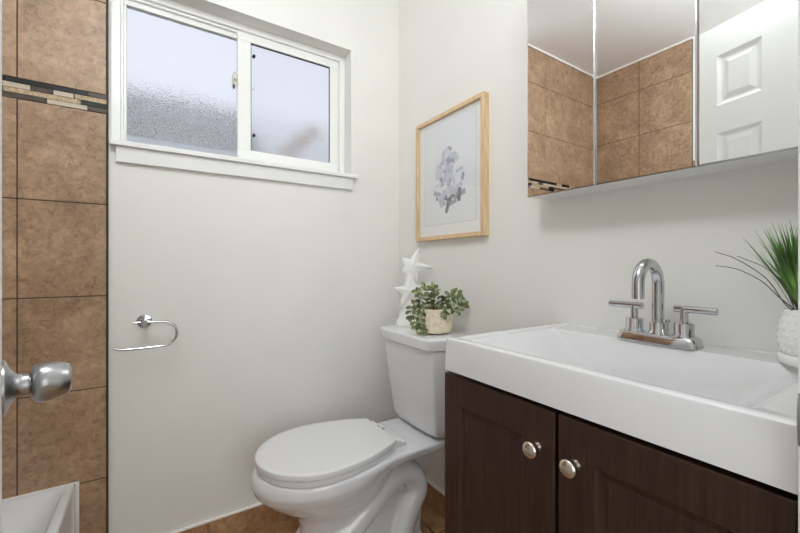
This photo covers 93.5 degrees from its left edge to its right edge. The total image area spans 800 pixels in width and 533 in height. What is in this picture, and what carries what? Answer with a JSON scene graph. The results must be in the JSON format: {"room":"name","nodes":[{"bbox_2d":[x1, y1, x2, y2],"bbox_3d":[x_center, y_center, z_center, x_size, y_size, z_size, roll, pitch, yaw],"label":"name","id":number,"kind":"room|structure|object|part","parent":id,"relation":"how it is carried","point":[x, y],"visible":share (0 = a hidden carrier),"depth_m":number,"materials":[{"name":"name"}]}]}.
{"room":"bathroom","nodes":[
{"label":"bathroom","id":0,"kind":"room"},
{"bbox_2d":[2,0,398,532],"bbox_3d":[-0.900,-0.236,1.436,2.280,2.642,0.170,0,0,-33],"label":"wall","id":1,"kind":"structure","parent":0,"point":[278,296],"depth_m":1.38,"materials":[{"name":"paint"}]},
{"bbox_3d":[-0.995,-0.180,1.279,0.004,2.530,0.010,0,0,-33],"label":"edge trim","id":2,"kind":"part","parent":1,"relation":"part of","materials":[{"name":"brown tile"}]},
{"bbox_2d":[113,314,177,350],"bbox_3d":[-0.886,0.231,1.316,0.187,0.114,0.068,0,0,-33],"label":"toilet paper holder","id":3,"kind":"object","parent":1,"relation":"attached to","point":[144,320],"visible":1,"depth_m":1.32,"materials":[{"name":"silver metal"}]},
{"bbox_3d":[-0.908,0.197,1.337,0.047,0.047,0.008,0,0,-33],"label":"mounting plate","id":4,"kind":"part","parent":3,"relation":"part of","materials":[{"name":"silver metal"}]},
{"bbox_3d":[-0.890,0.197,1.309,0.020,0.020,0.060,0,0,-33],"label":"post","id":5,"kind":"part","parent":3,"relation":"part of","materials":[{"name":"silver metal"}]},
{"bbox_2d":[169,502,291,532],"bbox_3d":[-0.501,1.033,1.601,1.171,0.104,0.012,0,0,-33],"label":"baseboard","id":6,"kind":"structure","parent":1,"relation":"attached to","point":[249,519],"depth_m":1.51,"materials":[{"name":"brown tile"}]},
{"bbox_2d":[109,0,357,189],"bbox_3d":[-0.637,-0.688,1.591,0.935,0.664,0.178,0,0,-33],"label":"window","id":7,"kind":"structure","parent":1,"relation":"in","point":[192,89],"depth_m":1.56,"materials":[{"name":"white plastic"}]},
{"bbox_3d":[-0.858,-0.720,1.503,0.396,0.528,0.024,0,0,-33],"label":"fixed sash","id":8,"kind":"part","parent":7,"relation":"part of","materials":[{"name":"white glass"}]},
{"bbox_3d":[-0.857,-0.714,1.504,0.392,0.511,0.004,0,0,-33],"label":"glass pane","id":9,"kind":"part","parent":7,"relation":"part of","materials":[{"name":"white glass"}]},
{"bbox_3d":[-0.498,-0.715,1.713,0.454,0.538,0.022,0,0,-33],"label":"sliding sash","id":10,"kind":"part","parent":7,"relation":"part of","materials":[{"name":"white glass"}]},
{"bbox_3d":[-0.493,-0.723,1.717,0.365,0.466,0.004,0,0,-33],"label":"glass pane","id":11,"kind":"part","parent":7,"relation":"part of","materials":[{"name":"white glass"}]},
{"bbox_2d":[251,501,444,532],"bbox_3d":[-0.412,1.115,0.687,2.040,0.060,1.640,0,0,-33],"label":"floor","id":12,"kind":"structure","parent":0,"point":[432,521],"depth_m":1.57,"materials":[{"name":"brown tile"}]},
{"bbox_2d":[2,481,78,532],"bbox_3d":[-0.967,0.896,0.396,0.772,0.377,1.502,0,0,-33],"label":"bathtub","id":13,"kind":"object","parent":12,"relation":"on","point":[54,509],"visible":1,"depth_m":1.13,"materials":[{"name":"white ceramic"}]},
{"bbox_2d":[251,324,470,532],"bbox_3d":[-0.140,0.675,1.393,0.777,0.820,0.426,0,0,-33],"label":"toilet","id":14,"kind":"object","parent":12,"relation":"on","point":[357,475],"visible":1,"depth_m":1.34,"materials":[{"name":"white ceramic"}]},
{"bbox_3d":[-0.265,0.629,1.311,0.455,0.020,0.370,0,0,-33],"label":"seat lid","id":15,"kind":"part","parent":14,"relation":"part of","materials":[{"name":"white plastic"}]},
{"bbox_3d":[-0.263,0.651,1.312,0.450,0.019,0.362,0,0,-33],"label":"seat","id":16,"kind":"part","parent":14,"relation":"part of","materials":[{"name":"white plastic"}]},
{"bbox_3d":[-0.160,0.873,1.379,0.728,0.424,0.368,0,0,-33],"label":"bowl","id":17,"kind":"part","parent":14,"relation":"part of","materials":[{"name":"white ceramic"}]},
{"bbox_2d":[394,248,432,325],"bbox_3d":[0.060,0.093,1.684,0.173,0.344,0.095,0,0,-1],"label":"sculpture","id":18,"kind":"object","parent":14,"relation":"on","point":[412,266],"visible":0.76,"depth_m":1.66,"materials":[{"name":"white ceramic"}]},
{"bbox_3d":[0.099,0.480,1.548,0.207,0.360,0.422,0,0,-33],"label":"tank","id":19,"kind":"part","parent":14,"relation":"part of","materials":[{"name":"white ceramic"}]},
{"bbox_3d":[0.092,0.287,1.544,0.223,0.045,0.426,0,0,-33],"label":"tank lid","id":20,"kind":"part","parent":14,"relation":"part of","materials":[{"name":"white ceramic"}]},
{"bbox_2d":[405,282,468,335],"bbox_3d":[0.142,0.166,1.468,0.179,0.203,0.195,0,0,44],"label":"potted plant","id":21,"kind":"object","parent":14,"relation":"on","point":[431,319],"visible":1,"depth_m":1.45,"materials":[{"name":"green plant"}]},
{"bbox_3d":[0.135,0.216,1.487,0.142,0.098,0.142,0,0,-33],"label":"plant pot","id":22,"kind":"part","parent":21,"relation":"part of","materials":[{"name":"beige ceramic"}]},
{"bbox_2d":[445,371,797,532],"bbox_3d":[0.448,0.673,0.779,0.475,0.824,0.604,0,0,-33],"label":"vanity cabinet","id":23,"kind":"object","parent":12,"relation":"on","point":[514,463],"visible":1,"depth_m":0.64,"materials":[{"name":"brown wood"}]},
{"bbox_3d":[0.198,0.630,0.797,0.018,0.739,0.302,0,0,-33],"label":"door","id":24,"kind":"part","parent":23,"relation":"part of","materials":[{"name":"brown wood"}]},
{"bbox_3d":[0.242,0.335,0.687,0.030,0.031,0.031,0,0,-33],"label":"knob","id":25,"kind":"part","parent":23,"relation":"part of","materials":[{"name":"silver metal"}]},
{"bbox_3d":[0.283,0.335,0.624,0.030,0.031,0.031,0,0,-33],"label":"knob","id":26,"kind":"part","parent":23,"relation":"part of","materials":[{"name":"silver metal"}]},
{"bbox_2d":[445,322,797,494],"bbox_3d":[0.465,0.215,0.788,0.460,0.080,0.602,0,0,-33],"label":"sink","id":27,"kind":"object","parent":23,"relation":"in","point":[731,408],"visible":0.99,"depth_m":0.67,"materials":[{"name":"white ceramic"}]},
{"bbox_2d":[608,258,718,349],"bbox_3d":[0.561,0.081,0.845,0.133,0.194,0.218,0,0,-33],"label":"faucet","id":28,"kind":"object","parent":27,"relation":"on","point":[683,337],"visible":1,"depth_m":0.84,"materials":[{"name":"silver metal"}]},
{"bbox_3d":[0.557,0.122,0.924,0.044,0.069,0.080,0,0,-33],"label":"handle","id":29,"kind":"part","parent":28,"relation":"part of","materials":[{"name":"silver metal"}]},
{"bbox_3d":[0.558,0.070,0.843,0.126,0.173,0.039,0,0,-33],"label":"spout","id":30,"kind":"part","parent":28,"relation":"part of","materials":[{"name":"silver metal"}]},
{"bbox_3d":[0.594,0.167,0.866,0.054,0.022,0.164,0,0,-33],"label":"plate","id":31,"kind":"part","parent":28,"relation":"part of","materials":[{"name":"silver metal"}]},
{"bbox_3d":[0.616,0.141,0.866,0.010,0.034,0.010,0,0,-33],"label":"lift rod","id":32,"kind":"part","parent":28,"relation":"part of","materials":[{"name":"silver metal"}]},
{"bbox_3d":[0.632,0.122,0.808,0.044,0.069,0.080,0,0,-33],"label":"handle","id":33,"kind":"part","parent":28,"relation":"part of","materials":[{"name":"silver metal"}]},
{"bbox_2d":[715,219,797,367],"bbox_3d":[0.670,0.048,0.653,0.188,0.260,0.139,0,0,-33],"label":"grass plant","id":34,"kind":"object","parent":27,"relation":"on","point":[786,333],"visible":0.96,"depth_m":0.66,"materials":[{"name":"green plant"}]},
{"bbox_3d":[0.723,0.119,0.659,0.092,0.083,0.091,0,0,-33],"label":"plant pot","id":35,"kind":"part","parent":34,"relation":"part of","materials":[{"name":"white ceramic"}]},
{"bbox_3d":[0.365,0.630,0.542,0.018,0.739,0.294,0,0,-33],"label":"door","id":36,"kind":"part","parent":23,"relation":"part of","materials":[{"name":"brown wood"}]},
{"bbox_2d":[399,0,797,491],"bbox_3d":[0.493,-0.236,1.276,0.120,2.642,1.640,0,0,-33],"label":"wall","id":37,"kind":"structure","parent":0,"point":[540,261],"depth_m":1.21,"materials":[{"name":"paint"}]},
{"bbox_2d":[425,479,444,517],"bbox_3d":[0.240,1.033,1.544,0.012,0.104,0.892,0,0,-33],"label":"baseboard","id":38,"kind":"structure","parent":37,"relation":"attached to","point":[435,497],"depth_m":1.66,"materials":[{"name":"brown tile"}]},
{"bbox_2d":[416,91,488,241],"bbox_3d":[0.203,-0.380,1.583,0.030,0.536,0.434,0,0,-33],"label":"framed print","id":39,"kind":"object","parent":37,"relation":"attached to","point":[452,149],"visible":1,"depth_m":1.55,"materials":[{"name":"white paper"}]},
{"bbox_2d":[527,0,797,199],"bbox_3d":[0.603,-0.550,0.900,0.106,0.689,0.636,0,0,-33],"label":"medicine cabinet","id":40,"kind":"object","parent":37,"relation":"attached to","point":[621,93],"visible":1,"depth_m":0.85,"materials":[{"name":"white paint"}]},
{"bbox_3d":[0.444,-0.550,1.052,0.006,0.689,0.208,0,0,-33],"label":"mirror door","id":41,"kind":"part","parent":40,"relation":"part of","materials":[{"name":"grey"}]},
{"bbox_3d":[0.561,-0.550,0.874,0.006,0.689,0.215,0,0,-33],"label":"mirror door","id":42,"kind":"part","parent":40,"relation":"part of","materials":[{"name":"grey"}]},
{"bbox_3d":[0.678,-0.550,0.694,0.006,0.689,0.210,0,0,-33],"label":"mirror door","id":43,"kind":"part","parent":40,"relation":"part of","materials":[{"name":"grey"}]},
{"bbox_3d":[0.002,-0.236,0.052,2.040,2.642,0.124,0,0,-33],"label":"wall","id":44,"kind":"structure","parent":0,"visible":0},
{"bbox_2d":[0,0,71,532],"bbox_3d":[-0.298,0.019,0.282,0.621,2.108,0.122,0,0,44],"label":"door","id":45,"kind":"structure","parent":44,"relation":"in","point":[48,380],"depth_m":0.45,"materials":[{"name":"white paint"}]},
{"bbox_3d":[-0.311,0.019,0.269,0.603,2.108,0.034,0,0,44],"label":"panel","id":46,"kind":"part","parent":45,"relation":"part of","materials":[{"name":"white paint"}]},
{"bbox_3d":[-0.468,0.147,0.459,0.066,0.066,0.026,0,0,44],"label":"knob","id":47,"kind":"part","parent":45,"relation":"part of","materials":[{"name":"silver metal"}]},
{"bbox_3d":[-0.447,0.147,0.481,0.049,0.049,0.038,0,0,44],"label":"knob handle","id":48,"kind":"part","parent":45,"relation":"part of","materials":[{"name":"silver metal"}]},
{"bbox_2d":[797,0,799,532],"bbox_3d":[0.209,-0.022,0.178,0.765,2.215,0.139,0,0,-33],"label":"trim","id":49,"kind":"structure","parent":44,"relation":"attached to","point":[798,397],"depth_m":0.40,"materials":[{"name":"white paint"}]},
{"bbox_3d":[0.441,0.164,0.371,0.005,0.057,0.069,0,0,-33],"label":"strike plate","id":50,"kind":"part","parent":49,"relation":"part of","materials":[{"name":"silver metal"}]}
]}

